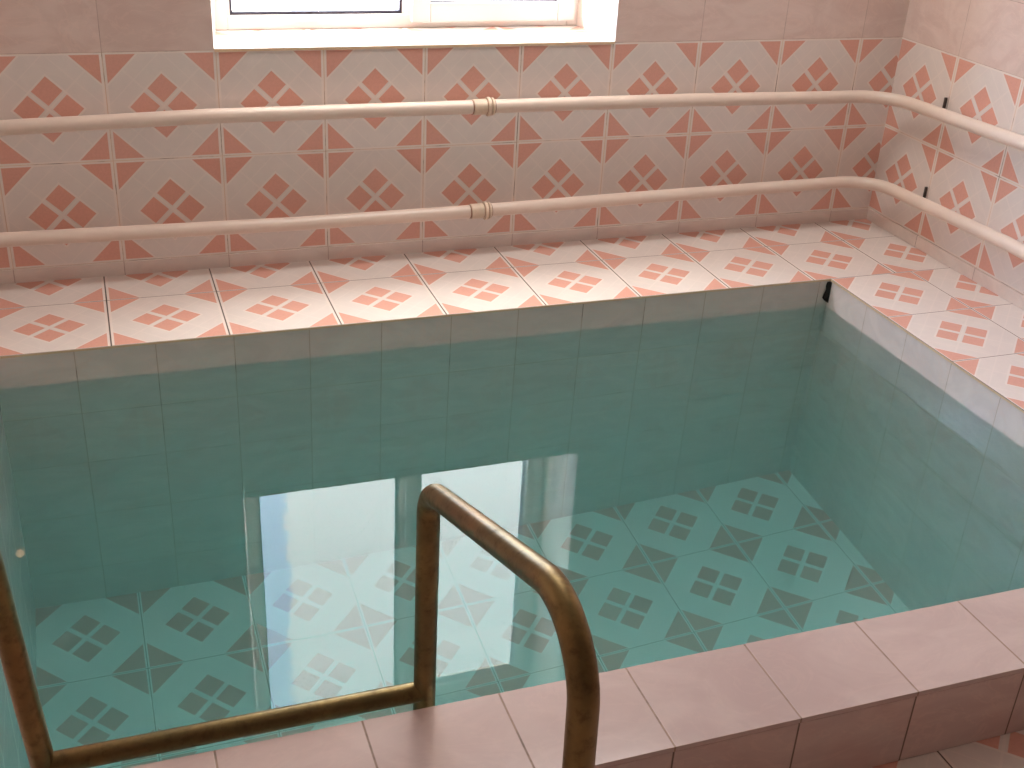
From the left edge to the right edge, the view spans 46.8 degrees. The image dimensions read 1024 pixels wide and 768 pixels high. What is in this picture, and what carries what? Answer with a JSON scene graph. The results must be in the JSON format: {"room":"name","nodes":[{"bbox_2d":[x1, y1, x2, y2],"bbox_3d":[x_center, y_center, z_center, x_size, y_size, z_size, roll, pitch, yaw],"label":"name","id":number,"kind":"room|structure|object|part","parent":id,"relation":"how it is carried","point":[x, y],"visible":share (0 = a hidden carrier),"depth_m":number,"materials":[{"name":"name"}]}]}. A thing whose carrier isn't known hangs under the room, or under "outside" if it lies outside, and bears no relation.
{"room":"indoor swimming pool","nodes":[
{"label":"indoor swimming pool","id":0,"kind":"room"},
{"bbox_2d":[0,0,909,269],"bbox_3d":[-0.302,-1.490,3.367,3.760,2.950,0.335,-7,29,-18],"label":"wall","id":1,"kind":"structure","parent":0,"point":[59,58],"depth_m":3.58,"materials":[{"name":"tile"}]},
{"bbox_2d":[211,0,617,51],"bbox_3d":[-0.275,-1.634,3.297,1.209,1.298,0.338,-7,29,-18],"label":"window","id":2,"kind":"structure","parent":1,"relation":"in","point":[415,23],"depth_m":3.62,"materials":[{"name":"white plastic"}]},
{"bbox_3d":[-0.310,-1.686,3.396,1.156,1.280,0.065,-7,29,-18],"label":"frame","id":3,"kind":"part","parent":2,"relation":"part of","materials":[{"name":"white plastic"}]},
{"bbox_3d":[-0.298,-1.050,3.571,1.207,0.008,0.283,-7,29,-18],"label":"sill","id":4,"kind":"part","parent":2,"relation":"part of","materials":[{"name":"plastic"}]},
{"bbox_3d":[-0.032,-1.709,3.472,0.542,1.246,0.062,-7,29,-18],"label":"sash","id":5,"kind":"part","parent":2,"relation":"part of","materials":[{"name":"white plastic"}]},
{"bbox_2d":[0,207,868,283],"bbox_3d":[-0.302,-0.434,3.733,3.360,0.041,0.006,-7,29,-18],"label":"baseboard","id":6,"kind":"structure","parent":1,"relation":"attached to","point":[37,274],"depth_m":3.72,"materials":[{"name":"tile"}]},
{"bbox_2d":[0,219,1023,412],"bbox_3d":[0.045,0.066,2.858,3.360,0.006,2.137,-7,29,-18],"label":"pool deck","id":7,"kind":"object","parent":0,"point":[970,326],"visible":1,"depth_m":3.51,"materials":[{"name":"tile"}]},
{"bbox_2d":[0,281,1023,447],"bbox_3d":[0.086,0.765,2.967,2.684,1.616,1.984,-7,29,-18],"label":"wall","id":8,"kind":"structure","parent":0,"point":[25,371],"depth_m":3.30,"materials":[{"name":"tile"}]},
{"bbox_2d":[128,588,1023,767],"bbox_3d":[0.424,0.561,1.889,3.360,0.246,0.174,-7,29,-18],"label":"pool edge","id":9,"kind":"object","parent":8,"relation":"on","point":[868,693],"visible":1,"depth_m":1.80,"materials":[{"name":"tile"}]},
{"bbox_2d":[822,281,831,302],"bbox_3d":[0.994,-0.289,3.735,0.019,0.070,0.010,-7,29,-18],"label":"trim","id":10,"kind":"structure","parent":8,"relation":"attached to","point":[826,294],"depth_m":3.74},
{"bbox_3d":[0.044,1.432,3.325,2.444,0.100,1.686,-7,29,-18],"label":"floor","id":11,"kind":"structure","parent":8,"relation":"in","visible":0},
{"bbox_2d":[0,483,599,767],"bbox_3d":[-0.327,1.058,1.674,0.652,2.043,0.582,-7,29,-18],"label":"pool handrail","id":12,"kind":"object","parent":11,"relation":"on","point":[565,609],"visible":0.99,"depth_m":1.54,"materials":[{"name":"brown metal"}]},
{"bbox_3d":[-0.597,1.084,1.594,0.057,2.043,0.564,-4,28,-14],"label":"handrail","id":13,"kind":"part","parent":12,"relation":"part of","materials":[{"name":"brown metal"}]},
{"bbox_3d":[-0.063,1.025,1.772,0.033,2.038,0.563,-7,29,-19],"label":"handrail","id":14,"kind":"part","parent":12,"relation":"part of","materials":[{"name":"brown metal"}]},
{"bbox_2d":[0,306,1023,767],"bbox_3d":[0.079,0.820,3.009,2.456,1.292,1.699,-7,29,-18],"label":"water","id":15,"kind":"object","parent":11,"relation":"on","point":[187,547],"visible":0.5,"depth_m":2.63,"materials":[{"name":"teal liquid"}]},
{"bbox_2d":[869,0,1023,294],"bbox_3d":[2.481,-0.168,1.126,0.200,2.950,6.400,-7,29,-18],"label":"wall","id":16,"kind":"structure","parent":0,"point":[969,53],"depth_m":3.75,"materials":[{"name":"tile"}]},
{"bbox_2d":[0,90,1023,150],"bbox_3d":[0.746,0.558,0.949,3.339,0.067,6.148,-7,29,-18],"label":"pipe","id":17,"kind":"object","parent":16,"relation":"attached to","point":[488,106],"visible":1,"depth_m":3.50,"materials":[{"name":"beige plastic"}]},
{"bbox_2d":[0,176,1023,259],"bbox_3d":[0.730,0.833,1.092,3.339,0.093,6.148,-7,29,-18],"label":"pipe","id":18,"kind":"object","parent":16,"relation":"attached to","point":[485,210],"visible":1,"depth_m":3.63,"materials":[{"name":"beige plastic"}]},
{"bbox_2d":[866,208,1023,309],"bbox_3d":[1.657,-0.098,3.303,0.006,0.041,2.294,-7,29,-18],"label":"baseboard","id":19,"kind":"structure","parent":16,"relation":"attached to","point":[990,283],"depth_m":3.87,"materials":[{"name":"tile"}]},
{"bbox_2d":[871,730,1023,767],"bbox_3d":[1.083,1.583,0.259,3.360,0.200,3.900,-7,29,-18],"label":"floor","id":20,"kind":"structure","parent":0,"point":[1006,750],"depth_m":1.90,"materials":[{"name":"tile"}]}
]}

